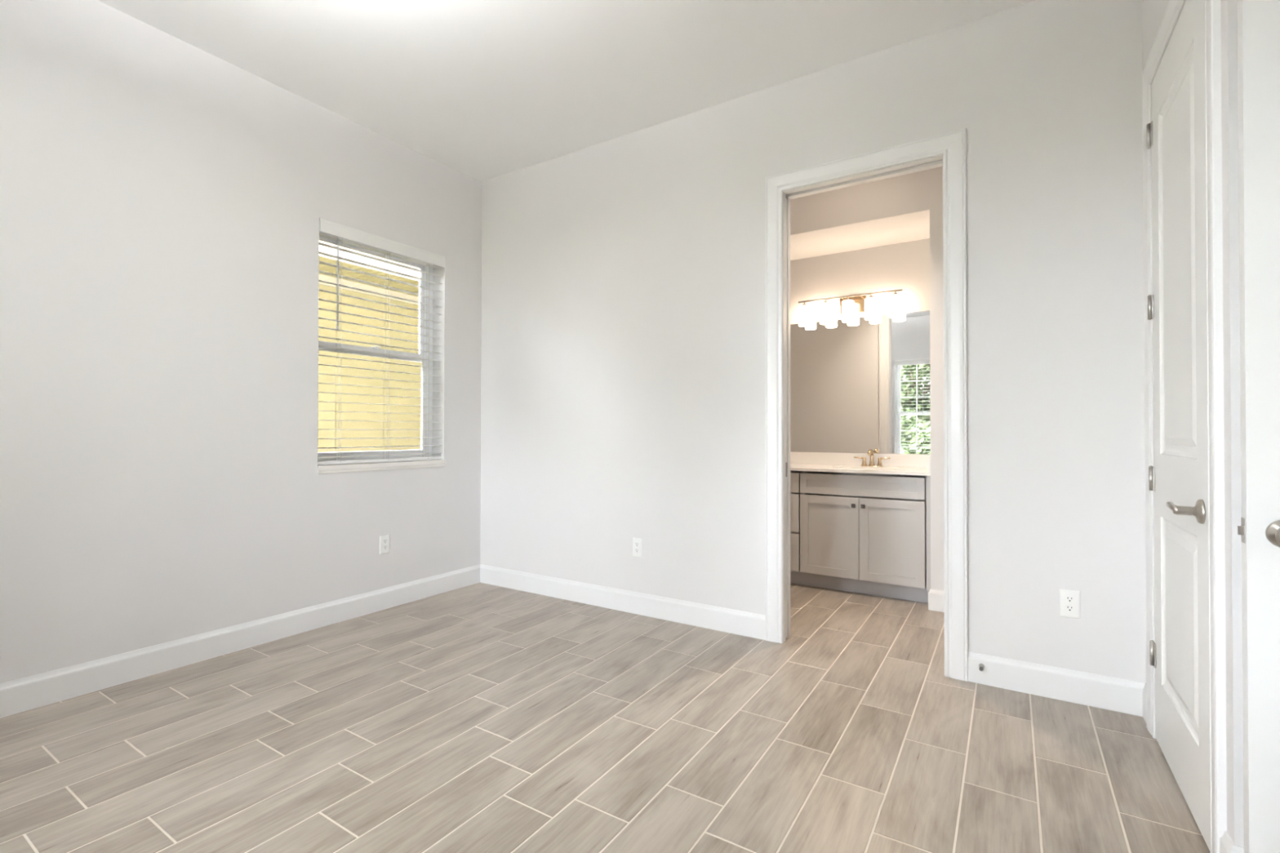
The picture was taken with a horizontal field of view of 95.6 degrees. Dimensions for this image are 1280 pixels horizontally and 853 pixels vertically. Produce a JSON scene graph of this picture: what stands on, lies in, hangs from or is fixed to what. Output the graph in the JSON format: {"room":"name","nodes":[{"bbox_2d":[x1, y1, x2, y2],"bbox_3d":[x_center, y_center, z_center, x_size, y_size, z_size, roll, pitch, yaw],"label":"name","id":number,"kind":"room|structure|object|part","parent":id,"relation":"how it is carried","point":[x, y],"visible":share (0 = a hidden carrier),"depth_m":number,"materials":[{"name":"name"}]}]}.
{"room":"empty bedroom","nodes":[
{"label":"empty bedroom","id":0,"kind":"room"},
{"bbox_2d":[0,0,481,684],"bbox_3d":[-2.393,-0.360,2.759,0.200,3.048,4.320,0,-1,33],"label":"wall","id":1,"kind":"structure","parent":0,"point":[163,200],"depth_m":2.82,"materials":[{"name":"beige paint"}]},
{"bbox_2d":[0,564,479,718],"bbox_3d":[-2.284,1.097,2.722,0.014,0.132,4.000,0,-1,33],"label":"baseboard","id":2,"kind":"structure","parent":1,"relation":"attached to","point":[22,695],"depth_m":2.88,"materials":[{"name":"white paint"}]},
{"bbox_2d":[317,231,433,461],"bbox_3d":[-1.766,-0.492,3.844,0.082,1.449,0.891,0,-1,33],"label":"window","id":3,"kind":"structure","parent":1,"relation":"in","point":[427,394],"depth_m":4.12,"materials":[{"name":"white plastic"}]},
{"bbox_3d":[-1.784,-0.825,3.859,0.026,0.718,0.823,0,-1,33],"label":"sash","id":4,"kind":"part","parent":3,"relation":"part of","materials":[{"name":"white plastic"}]},
{"bbox_3d":[-1.758,-0.159,3.836,0.026,0.718,0.823,0,-1,33],"label":"sash","id":5,"kind":"part","parent":3,"relation":"part of","materials":[{"name":"white plastic"}]},
{"bbox_2d":[317,217,444,465],"bbox_3d":[-1.660,-0.494,3.776,0.078,1.446,0.887,0,-1,33],"label":"window blind","id":6,"kind":"object","parent":3,"relation":"attached to","point":[328,227],"visible":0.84,"depth_m":3.71,"materials":[{"name":"white plastic"}]},
{"bbox_3d":[-1.830,-0.472,3.527,0.059,1.377,0.006,0,-1,33],"label":"ladder cord","id":7,"kind":"part","parent":6,"relation":"part of","materials":[{"name":"white fabric"}]},
{"bbox_3d":[-1.669,0.219,3.774,0.050,0.020,0.881,0,-1,33],"label":"rail","id":8,"kind":"part","parent":6,"relation":"part of","materials":[{"name":"white plastic"}]},
{"bbox_3d":[-1.657,-0.469,3.798,0.059,1.377,0.006,0,-1,33],"label":"ladder cord","id":9,"kind":"part","parent":6,"relation":"part of","materials":[{"name":"white fabric"}]},
{"bbox_3d":[-1.494,-0.467,4.054,0.059,1.377,0.006,0,-1,33],"label":"ladder cord","id":10,"kind":"part","parent":6,"relation":"part of","materials":[{"name":"white fabric"}]},
{"bbox_2d":[317,459,444,474],"bbox_3d":[-1.685,0.258,3.785,0.136,0.049,0.892,0,-1,33],"label":"window sill","id":11,"kind":"structure","parent":1,"relation":"attached to","point":[374,466],"depth_m":3.69,"materials":[{"name":"stone"}]},
{"bbox_2d":[379,533,390,554],"bbox_3d":[-1.642,0.758,3.736,0.008,0.117,0.071,0,-1,33],"label":"wall outlet","id":12,"kind":"object","parent":1,"relation":"attached to","point":[384,540],"visible":1,"depth_m":3.73,"materials":[{"name":"white plastic"}]},
{"bbox_2d":[97,0,1034,182],"bbox_3d":[0.089,-1.960,2.207,4.990,0.150,6.030,0,-1,33],"label":"ceiling","id":13,"kind":"structure","parent":0,"point":[483,90],"depth_m":2.92,"materials":[{"name":"white paint"}]},
{"bbox_2d":[0,582,1209,852],"bbox_3d":[0.083,1.222,2.178,4.990,0.120,6.030,0,-1,33],"label":"floor","id":14,"kind":"structure","parent":0,"point":[478,717],"depth_m":2.06,"materials":[{"name":"beige tile"}]},
{"bbox_2d":[790,470,930,603],"bbox_3d":[1.349,0.757,4.471,1.662,0.856,0.566,0,-1,33],"label":"vanity cabinet","id":15,"kind":"object","parent":14,"relation":"on","point":[860,534],"visible":0.5,"depth_m":4.06,"materials":[{"name":"grey paint"}]},
{"bbox_3d":[0.998,0.641,4.403,0.424,0.281,0.019,0,-1,33],"label":"drawer","id":16,"kind":"part","parent":15,"relation":"part of","materials":[{"name":"grey paint"}]},
{"bbox_3d":[0.998,0.417,4.405,0.424,0.145,0.019,0,-1,33],"label":"drawer","id":17,"kind":"part","parent":15,"relation":"part of","materials":[{"name":"grey paint"}]},
{"bbox_3d":[0.997,0.932,4.400,0.424,0.280,0.019,0,-1,33],"label":"drawer","id":18,"kind":"part","parent":15,"relation":"part of","materials":[{"name":"grey paint"}]},
{"bbox_3d":[1.359,0.785,4.171,0.413,0.572,0.019,0,-1,33],"label":"door","id":19,"kind":"part","parent":15,"relation":"part of","materials":[{"name":"grey paint"}]},
{"bbox_2d":[790,451,930,476],"bbox_3d":[1.347,0.335,4.478,1.675,0.254,0.566,0,-1,33],"label":"countertop","id":20,"kind":"structure","parent":15,"relation":"on","point":[845,464],"depth_m":4.41,"materials":[{"name":"white stone"}]},
{"bbox_2d":[853,448,890,466],"bbox_3d":[1.755,0.239,4.411,0.263,0.136,0.144,0,-1,33],"label":"faucet","id":21,"kind":"object","parent":20,"relation":"on","point":[870,452],"visible":1,"depth_m":4.43,"materials":[{"name":"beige metal"}]},
{"bbox_3d":[1.708,0.267,4.493,0.097,0.064,0.042,0,-1,33],"label":"handle","id":22,"kind":"part","parent":21,"relation":"part of","materials":[{"name":"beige metal"}]},
{"bbox_3d":[1.754,0.235,4.410,0.048,0.128,0.140,0,-1,33],"label":"spout","id":23,"kind":"part","parent":21,"relation":"part of","materials":[{"name":"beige metal"}]},
{"bbox_3d":[1.849,0.267,4.403,0.097,0.064,0.042,0,-1,33],"label":"handle","id":24,"kind":"part","parent":21,"relation":"part of","materials":[{"name":"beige metal"}]},
{"bbox_3d":[1.535,0.415,4.062,0.830,0.145,0.019,0,-1,33],"label":"drawer","id":25,"kind":"part","parent":15,"relation":"part of","materials":[{"name":"grey paint"}]},
{"bbox_3d":[1.711,0.783,3.947,0.413,0.572,0.019,0,-1,33],"label":"door","id":26,"kind":"part","parent":15,"relation":"part of","materials":[{"name":"grey paint"}]},
{"bbox_2d":[480,0,1146,683],"bbox_3d":[0.789,-0.351,3.220,4.670,3.048,0.120,0,-1,33],"label":"wall","id":27,"kind":"structure","parent":0,"point":[623,360],"depth_m":3.03,"materials":[{"name":"beige paint"}]},
{"bbox_2d":[480,564,765,639],"bbox_3d":[-0.263,1.110,3.797,2.265,0.132,0.014,0,-1,33],"label":"baseboard","id":28,"kind":"structure","parent":27,"relation":"attached to","point":[746,624],"depth_m":3.65,"materials":[{"name":"white paint"}]},
{"bbox_2d":[632,537,642,557],"bbox_3d":[-0.017,0.760,3.647,0.071,0.117,0.008,0,-1,33],"label":"wall outlet","id":29,"kind":"object","parent":27,"relation":"attached to","point":[637,542],"visible":1,"depth_m":3.64,"materials":[{"name":"white plastic"}]},
{"bbox_2d":[785,197,787,637],"bbox_3d":[0.479,-0.051,3.417,0.784,2.428,0.035,0,-1,33],"label":"door frame","id":30,"kind":"structure","parent":27,"relation":"in","point":[785,197],"depth_m":3.21,"materials":[{"name":"white paint"}]},
{"bbox_2d":[764,128,968,681],"bbox_3d":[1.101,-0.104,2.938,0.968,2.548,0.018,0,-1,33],"label":"trim","id":31,"kind":"structure","parent":27,"relation":"attached to","point":[952,145],"depth_m":2.73,"materials":[{"name":"white paint"}]},
{"bbox_2d":[792,166,940,199],"bbox_3d":[1.175,-0.102,3.054,0.968,2.548,0.018,0,-1,33],"label":"trim","id":32,"kind":"structure","parent":27,"relation":"attached to","point":[939,166],"depth_m":3.05,"materials":[{"name":"white paint"}]},
{"bbox_2d":[967,651,1145,716],"bbox_3d":[1.772,1.101,2.499,0.627,0.132,0.014,0,-1,33],"label":"baseboard","id":33,"kind":"structure","parent":27,"relation":"attached to","point":[1110,693],"depth_m":2.48,"materials":[{"name":"white paint"}]},
{"bbox_2d":[978,663,984,671],"bbox_3d":[1.538,1.086,2.612,0.022,0.022,0.048,0,-1,33],"label":"door stop","id":34,"kind":"object","parent":33,"relation":"attached to","point":[981,666],"visible":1,"depth_m":2.62,"materials":[{"name":"silver metal"}]},
{"bbox_2d":[1059,588,1079,618],"bbox_3d":[1.829,0.754,2.470,0.071,0.117,0.008,0,-1,33],"label":"wall outlet","id":35,"kind":"object","parent":27,"relation":"attached to","point":[1069,600],"visible":1,"depth_m":2.47,"materials":[{"name":"white plastic"}]},
{"bbox_2d":[1065,595,1074,602],"bbox_3d":[1.828,0.735,2.468,0.033,0.027,0.003,0,-1,33],"label":"receptacle","id":36,"kind":"object","parent":35,"relation":"attached to","point":[1068,598],"depth_m":2.47,"materials":[{"name":"grey plastic"}]},
{"bbox_2d":[1065,604,1074,612],"bbox_3d":[1.828,0.773,2.468,0.033,0.027,0.003,0,-1,33],"label":"receptacle","id":37,"kind":"object","parent":35,"relation":"attached to","point":[1068,608],"depth_m":2.47,"materials":[{"name":"grey plastic"}]},
{"bbox_2d":[790,168,929,235],"bbox_3d":[1.173,-1.632,4.578,2.066,0.460,0.620,0,-1,33],"label":"wall bath header","id":38,"kind":"structure","parent":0,"point":[906,193],"depth_m":3.98,"materials":[{"name":"beige paint"}]},
{"bbox_2d":[790,208,929,260],"bbox_3d":[1.173,-1.401,4.577,2.066,0.002,0.619,0,-1,33],"label":"ceiling","id":39,"kind":"structure","parent":0,"point":[913,226],"depth_m":4.26,"materials":[{"name":"white paint"}]},
{"bbox_2d":[790,238,930,454],"bbox_3d":[1.370,-0.335,4.878,2.066,3.048,0.120,0,-1,33],"label":"wall","id":40,"kind":"structure","parent":0,"point":[905,266],"depth_m":4.56,"materials":[{"name":"beige paint"}]},
{"bbox_2d":[798,288,902,326],"bbox_3d":[1.640,-0.924,4.557,0.783,0.208,0.140,0,-1,33],"label":"vanity light","id":41,"kind":"object","parent":40,"relation":"attached to","point":[850,305],"visible":1,"depth_m":4.52,"materials":[{"name":"white glass"}]},
{"bbox_3d":[1.338,-0.899,4.721,0.091,0.160,0.091,0,-1,33],"label":"lamp shade","id":42,"kind":"part","parent":41,"relation":"part of","materials":[{"name":"white glass"}]},
{"bbox_3d":[1.482,-0.900,4.629,0.091,0.160,0.091,0,-1,33],"label":"lamp shade","id":43,"kind":"part","parent":41,"relation":"part of","materials":[{"name":"white glass"}]},
{"bbox_3d":[1.627,-0.900,4.536,0.091,0.160,0.091,0,-1,33],"label":"lamp shade","id":44,"kind":"part","parent":41,"relation":"part of","materials":[{"name":"white glass"}]},
{"bbox_3d":[1.771,-0.901,4.444,0.091,0.160,0.091,0,-1,33],"label":"lamp shade","id":45,"kind":"part","parent":41,"relation":"part of","materials":[{"name":"white glass"}]},
{"bbox_3d":[1.916,-0.901,4.352,0.091,0.160,0.091,0,-1,33],"label":"lamp shade","id":46,"kind":"part","parent":41,"relation":"part of","materials":[{"name":"white glass"}]},
{"bbox_2d":[790,311,930,453],"bbox_3d":[1.520,-0.325,4.707,1.623,1.066,0.006,0,-1,33],"label":"wall mirror","id":47,"kind":"object","parent":40,"relation":"attached to","point":[860,385],"visible":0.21,"depth_m":4.56,"materials":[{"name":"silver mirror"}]},
{"bbox_2d":[790,451,930,467],"bbox_3d":[1.494,0.260,4.708,1.675,0.098,0.020,0,-1,33],"label":"backsplash","id":48,"kind":"structure","parent":40,"relation":"attached to","point":[911,460],"depth_m":4.57,"materials":[{"name":"white stone"}]},
{"bbox_2d":[929,166,944,591],"bbox_3d":[2.792,-0.344,3.603,1.704,3.048,0.740,0,-1,33],"label":"wall","id":49,"kind":"structure","parent":0,"point":[936,327],"depth_m":3.73,"materials":[{"name":"beige paint"}]},
{"bbox_2d":[928,589,944,612],"bbox_3d":[1.921,1.113,3.697,0.153,0.132,0.014,0,-1,33],"label":"baseboard","id":50,"kind":"structure","parent":49,"relation":"attached to","point":[935,597],"depth_m":3.71,"materials":[{"name":"white paint"}]},
{"bbox_2d":[1142,0,1244,847],"bbox_3d":[1.797,-0.362,1.863,0.110,3.048,1.085,0,-1,33],"label":"door frame","id":51,"kind":"structure","parent":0,"point":[1153,11],"depth_m":1.43,"materials":[{"name":"beige paint"}]},
{"bbox_2d":[1142,683,1146,723],"bbox_3d":[2.004,1.100,2.292,0.014,0.132,0.114,0,-1,33],"label":"baseboard","id":52,"kind":"structure","parent":51,"relation":"attached to","point":[1144,687],"depth_m":2.31,"materials":[{"name":"white paint"}]},
{"bbox_2d":[1146,0,1209,850],"bbox_3d":[1.720,-0.067,1.883,0.099,2.438,0.725,0,-1,33],"label":"door","id":53,"kind":"structure","parent":51,"relation":"in","point":[1175,131],"depth_m":1.82,"materials":[{"name":"white paint"}]},
{"bbox_3d":[1.562,0.238,1.667,0.064,0.068,0.139,0,-1,33],"label":"handle","id":54,"kind":"part","parent":53,"relation":"part of","materials":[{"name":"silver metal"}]},
{"bbox_2d":[1142,0,1226,852],"bbox_3d":[1.728,-0.113,1.871,0.018,2.550,0.916,0,-1,33],"label":"trim","id":55,"kind":"structure","parent":51,"relation":"attached to","point":[1212,15],"depth_m":1.51,"materials":[{"name":"white paint"}]},
{"bbox_2d":[1219,831,1234,852],"bbox_3d":[1.462,1.091,1.443,0.014,0.132,0.069,0,-1,33],"label":"baseboard","id":56,"kind":"structure","parent":51,"relation":"attached to","point":[1226,843],"depth_m":1.45,"materials":[{"name":"white paint"}]},
{"bbox_3d":[1.877,-0.367,1.234,0.700,3.048,0.110,0,-1,33],"label":"wall","id":57,"kind":"structure","parent":0,"visible":0},
{"bbox_2d":[1229,844,1244,852],"bbox_3d":[1.789,1.090,1.202,0.824,0.132,0.014,0,-1,33],"label":"baseboard","id":58,"kind":"structure","parent":57,"relation":"attached to","point":[1235,849],"depth_m":1.42,"materials":[{"name":"white paint"}]},
{"bbox_3d":[2.139,-0.370,0.883,0.120,3.048,6.030,0,-1,33],"label":"wall","id":59,"kind":"structure","parent":0,"visible":0},
{"bbox_2d":[1237,0,1279,852],"bbox_3d":[1.733,-0.073,1.128,0.822,2.438,0.170,0,-1,33],"label":"door","id":60,"kind":"structure","parent":59,"relation":"in","point":[1258,20],"depth_m":1.31,"materials":[{"name":"white paint"}]},
{"bbox_3d":[1.394,0.240,1.340,0.003,0.057,0.026,0,-1,33],"label":"latch plate","id":61,"kind":"part","parent":60,"relation":"part of","materials":[{"name":"silver metal"}]},
{"bbox_3d":[1.420,0.239,1.264,0.064,0.064,0.068,0,-1,33],"label":"knob","id":62,"kind":"part","parent":60,"relation":"part of","materials":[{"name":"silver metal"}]},
{"label":"outside","id":63,"kind":"structure","parent":0,"visible":0},
{"bbox_3d":[-6.592,1.369,-4.022,80.000,0.150,100.000,0,-1,33],"label":"lawn","id":64,"kind":"structure","parent":63,"visible":0},
{"bbox_2d":[317,240,421,452],"bbox_3d":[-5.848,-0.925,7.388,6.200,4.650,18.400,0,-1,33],"label":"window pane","id":65,"kind":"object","parent":64,"relation":"on","point":[335,415],"visible":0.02,"depth_m":7.01,"materials":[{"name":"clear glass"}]}
]}

